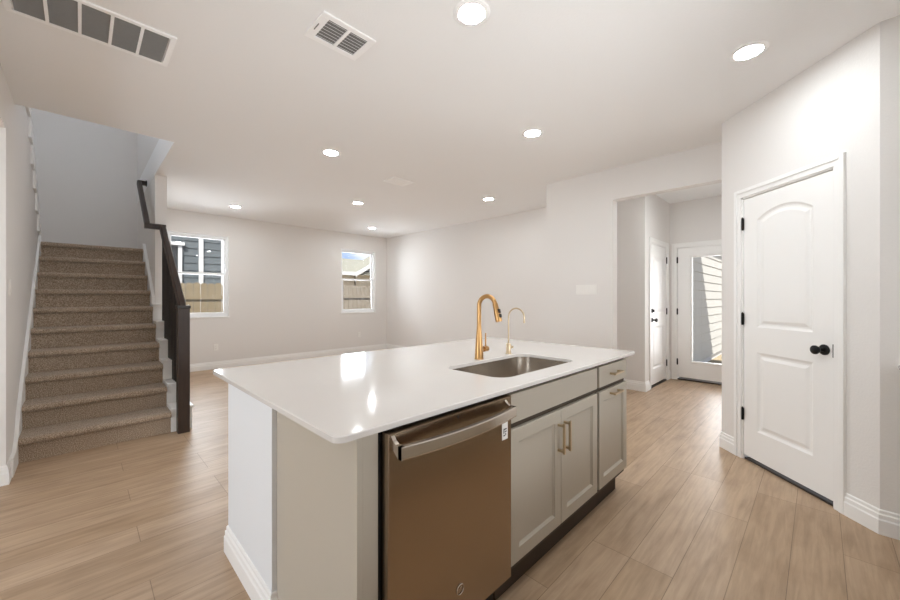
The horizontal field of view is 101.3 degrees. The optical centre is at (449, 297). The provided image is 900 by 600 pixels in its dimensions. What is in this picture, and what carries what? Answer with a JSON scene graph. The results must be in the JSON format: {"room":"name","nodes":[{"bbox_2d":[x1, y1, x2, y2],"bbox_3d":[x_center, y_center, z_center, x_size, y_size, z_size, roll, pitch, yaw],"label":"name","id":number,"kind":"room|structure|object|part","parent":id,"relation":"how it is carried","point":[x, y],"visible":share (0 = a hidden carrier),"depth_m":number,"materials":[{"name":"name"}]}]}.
{"room":"kitchen","nodes":[
{"label":"kitchen","id":0,"kind":"room"},
{"bbox_2d":[0,63,38,465],"bbox_3d":[-2.309,-1.385,1.715,0.120,5.300,7.550,0,0,-45],"label":"wall","id":1,"kind":"structure","parent":0,"point":[19,234],"depth_m":2.74,"materials":[{"name":"white paint"}]},
{"bbox_2d":[0,460,11,486],"bbox_3d":[-3.086,1.200,2.503,0.136,0.130,0.136,0,0,-45],"label":"baseboard","id":2,"kind":"structure","parent":1,"relation":"attached to","point":[5,471],"depth_m":2.49,"materials":[{"name":"white paint"}]},
{"bbox_2d":[8,279,11,295],"bbox_3d":[-3.115,-0.075,2.613,0.010,0.115,0.072,0,0,-45],"label":"light switch","id":3,"kind":"object","parent":1,"relation":"attached to","point":[9,280],"visible":1,"depth_m":2.59,"materials":[{"name":"white plastic"}]},
{"bbox_2d":[137,133,166,303],"bbox_3d":[-3.742,-1.385,4.715,0.115,5.300,3.260,0,0,-45],"label":"wall","id":4,"kind":"structure","parent":0,"point":[155,194],"depth_m":4.53,"materials":[{"name":"white paint"}]},
{"bbox_2d":[31,108,386,363],"bbox_3d":[-4.062,-1.285,6.806,7.120,5.700,0.150,0,0,-45],"label":"wall","id":5,"kind":"structure","parent":0,"point":[285,280],"depth_m":6.80,"materials":[{"name":"white paint"}]},
{"bbox_2d":[167,230,229,318],"bbox_3d":[-4.391,-0.386,6.449,0.934,1.478,0.139,0,0,-45],"label":"window","id":6,"kind":"structure","parent":5,"relation":"in","point":[225,239],"depth_m":6.65,"materials":[{"name":"white plastic"}]},
{"bbox_3d":[-4.423,-0.748,6.481,0.826,0.670,0.030,0,0,-45],"label":"sash","id":7,"kind":"part","parent":6,"relation":"part of","materials":[{"name":"white plastic"}]},
{"bbox_3d":[-4.393,-0.078,6.450,0.826,0.742,0.030,0,0,-45],"label":"sash","id":8,"kind":"part","parent":6,"relation":"part of","materials":[{"name":"glass"}]},
{"bbox_3d":[-4.358,0.342,6.416,0.934,0.022,0.044,0,0,-45],"label":"sill","id":9,"kind":"part","parent":6,"relation":"part of","materials":[{"name":"white paint"}]},
{"bbox_2d":[190,344,386,371],"bbox_3d":[-3.210,1.200,7.541,4.635,0.130,0.016,0,0,-45],"label":"baseboard","id":10,"kind":"structure","parent":5,"relation":"attached to","point":[285,357],"depth_m":7.34,"materials":[{"name":"white paint"}]},
{"bbox_2d":[341,248,375,313],"bbox_3d":[-2.171,-0.386,8.669,0.934,1.478,0.139,0,0,-45],"label":"window","id":11,"kind":"structure","parent":5,"relation":"in","point":[371,253],"depth_m":8.80,"materials":[{"name":"white plastic"}]},
{"bbox_3d":[-2.203,-0.748,8.701,0.826,0.670,0.030,0,0,-45],"label":"sash","id":12,"kind":"part","parent":11,"relation":"part of","materials":[{"name":"glass"}]},
{"bbox_3d":[-2.172,-0.078,8.671,0.826,0.742,0.030,0,0,-45],"label":"sash","id":13,"kind":"part","parent":11,"relation":"part of","materials":[{"name":"white plastic"}]},
{"bbox_3d":[-2.138,0.342,8.636,0.934,0.022,0.044,0,0,-45],"label":"sill","id":14,"kind":"part","parent":11,"relation":"part of","materials":[{"name":"white paint"}]},
{"bbox_2d":[0,0,899,237],"bbox_3d":[-1.298,-1.645,3.405,10.420,0.320,8.850,0,0,-45],"label":"ceiling","id":15,"kind":"structure","parent":0,"point":[243,110],"depth_m":2.64,"materials":[{"name":"white paint"}]},
{"bbox_2d":[2,0,176,66],"bbox_3d":[-1.915,-1.479,1.995,0.663,0.012,0.360,0,0,-45],"label":"ceiling vent","id":16,"kind":"object","parent":15,"relation":"in","point":[82,18],"visible":1,"depth_m":2.00,"materials":[{"name":"white metal"}]},
{"bbox_2d":[229,205,241,207],"bbox_3d":[-3.481,-1.481,5.989,0.194,0.008,0.194,0,0,-45],"label":"recessed light","id":17,"kind":"object","parent":15,"relation":"in","point":[232,206],"visible":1,"depth_m":5.97,"materials":[{"name":"white paint"}]},
{"bbox_2d":[321,149,340,155],"bbox_3d":[-1.215,-1.481,3.766,0.194,0.008,0.194,0,0,-45],"label":"recessed light","id":18,"kind":"object","parent":15,"relation":"in","point":[329,152],"visible":1,"depth_m":3.75,"materials":[{"name":"white paint"}]},
{"bbox_2d":[324,150,337,154],"bbox_3d":[-1.215,-1.482,3.766,0.134,0.006,0.134,0,0,-45],"label":"diffuser","id":19,"kind":"object","parent":18,"relation":"attached to","point":[326,152],"depth_m":3.75,"materials":[{"name":"white plastic"}]},
{"bbox_2d":[304,11,375,60],"bbox_3d":[-0.622,-1.478,2.100,0.320,0.014,0.240,0,0,-45],"label":"ceiling vent","id":20,"kind":"object","parent":15,"relation":"in","point":[328,30],"visible":1,"depth_m":2.09,"materials":[{"name":"white metal"}]},
{"bbox_2d":[352,201,363,204],"bbox_3d":[-1.438,-1.481,5.769,0.194,0.008,0.194,0,0,-45],"label":"recessed light","id":21,"kind":"object","parent":15,"relation":"in","point":[354,202],"visible":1,"depth_m":5.77,"materials":[{"name":"white paint"}]},
{"bbox_2d":[384,177,413,186],"bbox_3d":[-0.652,-1.480,4.697,0.320,0.010,0.235,0,0,-45],"label":"ceiling vent","id":22,"kind":"object","parent":15,"relation":"in","point":[393,180],"visible":1,"depth_m":4.68,"materials":[{"name":"white paint"}]},
{"bbox_2d":[453,0,489,26],"bbox_3d":[0.113,-1.481,1.923,0.194,0.008,0.194,0,0,-45],"label":"recessed light","id":23,"kind":"object","parent":15,"relation":"in","point":[468,13],"visible":1,"depth_m":1.91,"materials":[{"name":"white paint"}]},
{"bbox_2d":[459,4,484,22],"bbox_3d":[0.113,-1.482,1.923,0.134,0.006,0.134,0,0,-45],"label":"diffuser","id":24,"kind":"object","parent":23,"relation":"attached to","point":[468,13],"depth_m":1.92,"materials":[{"name":"white plastic"}]},
{"bbox_2d":[482,197,494,200],"bbox_3d":[0.578,-1.481,5.535,0.194,0.008,0.194,0,0,-45],"label":"recessed light","id":25,"kind":"object","parent":15,"relation":"in","point":[486,198],"visible":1,"depth_m":5.54,"materials":[{"name":"white paint"}]},
{"bbox_2d":[522,128,543,137],"bbox_3d":[0.743,-1.481,3.321,0.194,0.008,0.194,0,0,-45],"label":"recessed light","id":26,"kind":"object","parent":15,"relation":"in","point":[532,132],"visible":1,"depth_m":3.30,"materials":[{"name":"white paint"}]},
{"bbox_2d":[525,130,539,136],"bbox_3d":[0.743,-1.482,3.321,0.134,0.006,0.134,0,0,-45],"label":"diffuser","id":27,"kind":"object","parent":26,"relation":"attached to","point":[528,133],"depth_m":3.32,"materials":[{"name":"white plastic"}]},
{"bbox_2d":[728,40,769,61],"bbox_3d":[1.798,-1.481,2.222,0.194,0.008,0.194,0,0,-45],"label":"recessed light","id":28,"kind":"object","parent":15,"relation":"in","point":[750,50],"visible":1,"depth_m":2.21,"materials":[{"name":"white paint"}]},
{"bbox_2d":[735,45,762,58],"bbox_3d":[1.798,-1.482,2.222,0.134,0.006,0.134,0,0,-45],"label":"diffuser","id":29,"kind":"object","parent":28,"relation":"attached to","point":[749,51],"depth_m":2.22,"materials":[{"name":"white plastic"}]},
{"bbox_2d":[0,349,899,599],"bbox_3d":[-1.326,1.325,3.376,10.340,0.120,8.850,0,0,-45],"label":"floor","id":30,"kind":"structure","parent":0,"point":[687,517],"depth_m":2.02,"materials":[{"name":"brown wood"}]},
{"bbox_2d":[9,235,193,477],"bbox_3d":[-3.961,0.257,4.257,1.138,2.015,3.593,0,0,-45],"label":"staircase","id":31,"kind":"structure","parent":30,"relation":"on","point":[96,370],"depth_m":3.67,"materials":[{"name":"carpet"}]},
{"bbox_2d":[25,106,40,233],"bbox_3d":[-4.958,-1.331,3.660,1.155,1.792,3.028,0,0,-45],"label":"staircase","id":32,"kind":"structure","parent":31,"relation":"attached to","point":[28,109],"depth_m":3.83,"materials":[{"name":"paint"}]},
{"bbox_2d":[137,180,190,433],"bbox_3d":[-3.324,-0.160,4.212,0.216,2.849,2.262,0,0,-45],"label":"stair railing","id":33,"kind":"object","parent":31,"relation":"attached to","point":[175,311],"visible":1,"depth_m":3.73,"materials":[{"name":"brown wood"}]},
{"bbox_3d":[-3.353,-0.719,4.230,0.200,1.707,2.167,0,0,-45],"label":"handrail","id":34,"kind":"part","parent":33,"relation":"part of","materials":[{"name":"brown wood"}]},
{"bbox_3d":[-2.523,0.682,3.489,0.092,1.165,0.092,0,0,-45],"label":"newel post","id":35,"kind":"part","parent":33,"relation":"part of","materials":[{"name":"brown wood"}]},
{"bbox_2d":[224,383,277,599],"bbox_3d":[-0.192,0.819,2.340,2.082,0.893,0.633,0,0,-45],"label":"wall","id":36,"kind":"structure","parent":30,"relation":"on","point":[250,537],"depth_m":1.58,"materials":[{"name":"white paint"}]},
{"bbox_3d":[-0.181,1.200,2.347,2.056,0.130,0.627,0,0,-45],"label":"baseboard","id":37,"kind":"part","parent":36,"relation":"part of","materials":[{"name":"white paint"}]},
{"bbox_2d":[213,337,634,443],"bbox_3d":[0.030,0.362,2.129,2.146,0.018,1.252,0,0,-45],"label":"countertop","id":38,"kind":"structure","parent":36,"relation":"on","point":[343,398],"depth_m":1.54,"materials":[{"name":"white stone"}]},
{"bbox_2d":[474,294,501,359],"bbox_3d":[0.230,0.165,2.110,0.103,0.376,0.178,0,0,-45],"label":"kitchen faucet","id":39,"kind":"object","parent":38,"relation":"on","point":[479,348],"visible":1,"depth_m":2.12,"materials":[{"name":"gold metal"}]},
{"bbox_2d":[453,357,567,377],"bbox_3d":[0.343,0.470,1.987,0.739,0.197,0.419,0,0,-45],"label":"undermount sink","id":40,"kind":"object","parent":38,"relation":"in","point":[510,367],"visible":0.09,"depth_m":2.24,"materials":[{"name":"grey metal"}]},
{"bbox_2d":[505,308,524,353],"bbox_3d":[0.415,0.206,2.323,0.061,0.293,0.137,0,0,-45],"label":"tap","id":41,"kind":"object","parent":38,"relation":"on","point":[509,346],"visible":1,"depth_m":2.34,"materials":[{"name":"beige metal"}]},
{"bbox_2d":[277,412,377,599],"bbox_3d":[-0.440,0.819,1.249,0.068,0.893,0.589,0,0,-45],"label":"end panel","id":42,"kind":"object","parent":30,"relation":"on","point":[327,492],"visible":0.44,"depth_m":1.15,"materials":[{"name":"beige paint"}]},
{"bbox_2d":[378,394,516,599],"bbox_3d":[-0.156,0.821,1.451,0.608,0.889,0.688,0,0,-45],"label":"dishwasher","id":43,"kind":"object","parent":30,"relation":"on","point":[444,479],"visible":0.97,"depth_m":1.21,"materials":[{"name":"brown metal"}]},
{"bbox_3d":[0.052,0.425,1.225,0.550,0.056,0.074,0,0,-45],"label":"handle","id":44,"kind":"part","parent":43,"relation":"part of","materials":[{"name":"silver metal"}]},
{"bbox_2d":[493,367,596,599],"bbox_3d":[0.348,0.819,2.010,0.890,0.893,0.626,0,0,-45],"label":"base cabinet","id":45,"kind":"object","parent":30,"relation":"on","point":[554,427],"visible":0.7,"depth_m":1.76,"materials":[{"name":"beige paint"}]},
{"bbox_3d":[0.393,0.833,1.679,0.418,0.565,0.019,0,0,-45],"label":"door","id":46,"kind":"part","parent":45,"relation":"part of","materials":[{"name":"beige paint"}]},
{"bbox_3d":[0.541,0.680,1.787,0.011,0.146,0.038,0,0,-45],"label":"handle","id":47,"kind":"part","parent":45,"relation":"part of","materials":[{"name":"gold metal"}]},
{"bbox_3d":[0.583,0.680,1.829,0.011,0.146,0.038,0,0,-45],"label":"handle","id":48,"kind":"part","parent":45,"relation":"part of","materials":[{"name":"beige metal"}]},
{"bbox_3d":[0.691,0.833,1.977,0.418,0.565,0.019,0,0,-45],"label":"door","id":49,"kind":"part","parent":45,"relation":"part of","materials":[{"name":"beige paint"}]},
{"bbox_2d":[589,358,626,512],"bbox_3d":[0.820,0.819,2.482,0.443,0.893,0.626,0,0,-45],"label":"base cabinet","id":50,"kind":"object","parent":30,"relation":"on","point":[611,391],"visible":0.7,"depth_m":2.28,"materials":[{"name":"beige paint"}]},
{"bbox_3d":[0.993,0.761,2.308,0.443,0.778,0.020,0,0,-45],"label":"frame","id":51,"kind":"part","parent":50,"relation":"part of","materials":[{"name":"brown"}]},
{"bbox_3d":[1.011,0.462,2.297,0.426,0.122,0.019,0,0,-45],"label":"drawer","id":52,"kind":"part","parent":50,"relation":"part of","materials":[{"name":"beige paint"}]},
{"bbox_3d":[1.011,0.833,2.297,0.426,0.565,0.019,0,0,-45],"label":"pull out door","id":53,"kind":"part","parent":50,"relation":"part of","materials":[{"name":"beige paint"}]},
{"bbox_3d":[1.031,0.579,2.277,0.140,0.011,0.038,0,0,-45],"label":"handle","id":54,"kind":"part","parent":50,"relation":"part of","materials":[{"name":"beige metal"}]},
{"bbox_3d":[1.031,0.459,2.277,0.140,0.011,0.038,0,0,-45],"label":"handle","id":55,"kind":"part","parent":50,"relation":"part of","materials":[{"name":"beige metal"}]},
{"bbox_2d":[387,196,647,381],"bbox_3d":[0.569,-0.110,7.124,0.120,2.750,5.950,0,0,-45],"label":"wall","id":56,"kind":"structure","parent":0,"point":[437,278],"depth_m":6.82,"materials":[{"name":"white paint"}]},
{"bbox_2d":[386,344,405,348],"bbox_3d":[0.217,1.200,7.380,0.016,0.130,5.090,0,0,-45],"label":"baseboard","id":57,"kind":"structure","parent":56,"relation":"attached to","point":[389,346],"depth_m":9.00,"materials":[{"name":"white paint"}]},
{"bbox_2d":[624,379,649,391],"bbox_3d":[2.427,1.200,5.287,0.181,0.130,0.756,0,0,-45],"label":"baseboard","id":58,"kind":"structure","parent":56,"relation":"attached to","point":[631,384],"depth_m":5.04,"materials":[{"name":"white paint"}]},
{"bbox_2d":[546,182,554,343],"bbox_3d":[1.683,-0.110,5.162,1.080,2.750,0.120,0,0,-45],"label":"wall","id":59,"kind":"structure","parent":0,"point":[550,188],"depth_m":4.78,"materials":[{"name":"white paint"}]},
{"bbox_2d":[555,142,721,348],"bbox_3d":[2.028,-0.110,4.138,0.120,2.750,1.815,0,0,-45],"label":"wall","id":60,"kind":"structure","parent":0,"point":[585,205],"depth_m":4.34,"materials":[{"name":"white paint"}]},
{"bbox_2d":[576,285,596,294],"bbox_3d":[1.640,-0.098,4.433,0.010,0.111,0.248,0,0,-45],"label":"light switch","id":61,"kind":"object","parent":60,"relation":"attached to","point":[580,289],"visible":1,"depth_m":4.43,"materials":[{"name":"white plastic"}]},
{"bbox_2d":[648,195,669,379],"bbox_3d":[3.044,-0.110,5.476,1.050,2.750,0.120,0,0,-45],"label":"wall","id":62,"kind":"structure","parent":0,"point":[658,208],"depth_m":5.40,"materials":[{"name":"white paint"}]},
{"bbox_2d":[649,237,668,389],"bbox_3d":[3.049,0.211,5.429,0.894,2.107,0.183,0,0,-45],"label":"door","id":63,"kind":"structure","parent":62,"relation":"in","point":[658,250],"depth_m":5.42,"materials":[{"name":"white paint"}]},
{"bbox_2d":[670,195,721,381],"bbox_3d":[3.882,-1.235,5.487,0.150,5.600,1.330,0,0,-45],"label":"wall","id":64,"kind":"structure","parent":0,"point":[695,220],"depth_m":5.58,"materials":[{"name":"white paint"}]},
{"bbox_2d":[672,239,721,384],"bbox_3d":[3.872,0.209,5.444,0.206,2.112,1.037,0,0,-45],"label":"door","id":65,"kind":"structure","parent":64,"relation":"in","point":[684,367],"depth_m":5.65,"materials":[{"name":"white paint"}]},
{"bbox_3d":[3.868,0.170,5.439,0.006,1.580,0.499,0,0,-45],"label":"glass pane","id":66,"kind":"part","parent":65,"relation":"part of","materials":[{"name":"clear glass"}]},
{"bbox_2d":[722,22,879,508],"bbox_3d":[2.370,-0.110,2.562,0.115,2.750,1.155,0,0,0],"label":"wall","id":67,"kind":"structure","parent":0,"point":[830,108],"depth_m":2.14,"materials":[{"name":"white paint"}]},
{"bbox_2d":[734,152,845,514],"bbox_3d":[2.335,0.206,2.569,0.185,2.117,0.832,0,0,0],"label":"door","id":68,"kind":"structure","parent":67,"relation":"in","point":[790,227],"depth_m":2.48,"materials":[{"name":"white paint"}]},
{"bbox_3d":[2.279,0.320,2.282,0.074,0.066,0.066,0,0,0],"label":"knob","id":69,"kind":"part","parent":68,"relation":"part of","materials":[{"name":"black metal"}]},
{"bbox_2d":[844,493,899,539],"bbox_3d":[2.317,1.200,2.023,0.064,0.130,0.260,0,0,-16],"label":"baseboard","id":70,"kind":"structure","parent":67,"relation":"attached to","point":[882,522],"depth_m":2.00,"materials":[{"name":"white paint"}]},
{"bbox_2d":[880,15,899,513],"bbox_3d":[2.644,-0.110,1.738,0.120,2.750,0.818,0,0,-45],"label":"wall","id":71,"kind":"structure","parent":0,"point":[889,28],"depth_m":1.96,"materials":[{"name":"white paint"}]},
{"bbox_3d":[3.307,-0.110,4.050,2.695,2.750,0.120,0,0,-45],"label":"wall","id":72,"kind":"structure","parent":0,"visible":0},
{"bbox_2d":[719,431,733,453],"bbox_3d":[3.255,1.200,4.016,2.816,0.130,0.126,0,0,-45],"label":"baseboard","id":73,"kind":"structure","parent":72,"relation":"attached to","point":[726,441],"depth_m":3.06,"materials":[{"name":"white paint"}]},
{"label":"outside","id":74,"kind":"structure","parent":0,"visible":0},
{"bbox_2d":[692,354,721,381],"bbox_3d":[-5.303,1.715,12.374,70.000,0.300,65.000,0,0,-45],"label":"ground","id":75,"kind":"structure","parent":74,"point":[718,359],"depth_m":9.24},
{"bbox_2d":[171,236,222,312],"bbox_3d":[-9.093,-1.385,8.881,7.700,5.900,2.580,0,0,-45],"label":"house","id":76,"kind":"structure","parent":75,"relation":"on","point":[190,254],"depth_m":9.65,"materials":[{"name":"grey wood"}]},
{"bbox_3d":[-7.283,-0.375,8.945,1.390,2.080,0.110,0,0,-45],"label":"window casing","id":77,"kind":"part","parent":76,"relation":"part of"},
{"bbox_2d":[181,283,222,312],"bbox_3d":[-5.809,0.609,8.121,4.470,1.911,0.131,0,0,-45],"label":"wooden fence","id":78,"kind":"object","parent":75,"relation":"on","point":[211,296],"visible":0.14,"depth_m":8.41,"materials":[{"name":"brown wood"}]},
{"bbox_3d":[-5.878,-0.015,8.105,4.350,0.090,0.024,0,0,-45],"label":"rail","id":79,"kind":"part","parent":78,"relation":"part of","materials":[{"name":"brown wood"}]},
{"bbox_2d":[342,256,370,286],"bbox_3d":[-6.873,-0.710,20.662,11.500,4.550,7.060,0,0,-45],"label":"house","id":80,"kind":"structure","parent":75,"relation":"on","point":[351,268],"depth_m":18.60,"materials":[{"name":"beige"}]},
{"bbox_2d":[343,285,370,308],"bbox_3d":[-2.288,0.594,11.643,5.310,1.942,0.131,0,0,-45],"label":"wooden fence","id":81,"kind":"object","parent":75,"relation":"on","point":[355,297],"visible":0.12,"depth_m":11.17,"materials":[{"name":"beige wood"}]},
{"bbox_3d":[-2.338,-0.045,11.644,5.240,0.090,0.024,0,0,-45],"label":"rail","id":82,"kind":"part","parent":81,"relation":"part of","materials":[{"name":"beige wood"}]},
{"bbox_2d":[693,255,721,361],"bbox_3d":[6.583,0.105,9.694,9.580,2.920,0.800,0,0,-45],"label":"house wing","id":83,"kind":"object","parent":75,"relation":"on","point":[707,271],"visible":0.26,"depth_m":8.83,"materials":[{"name":"grey"}]}
]}

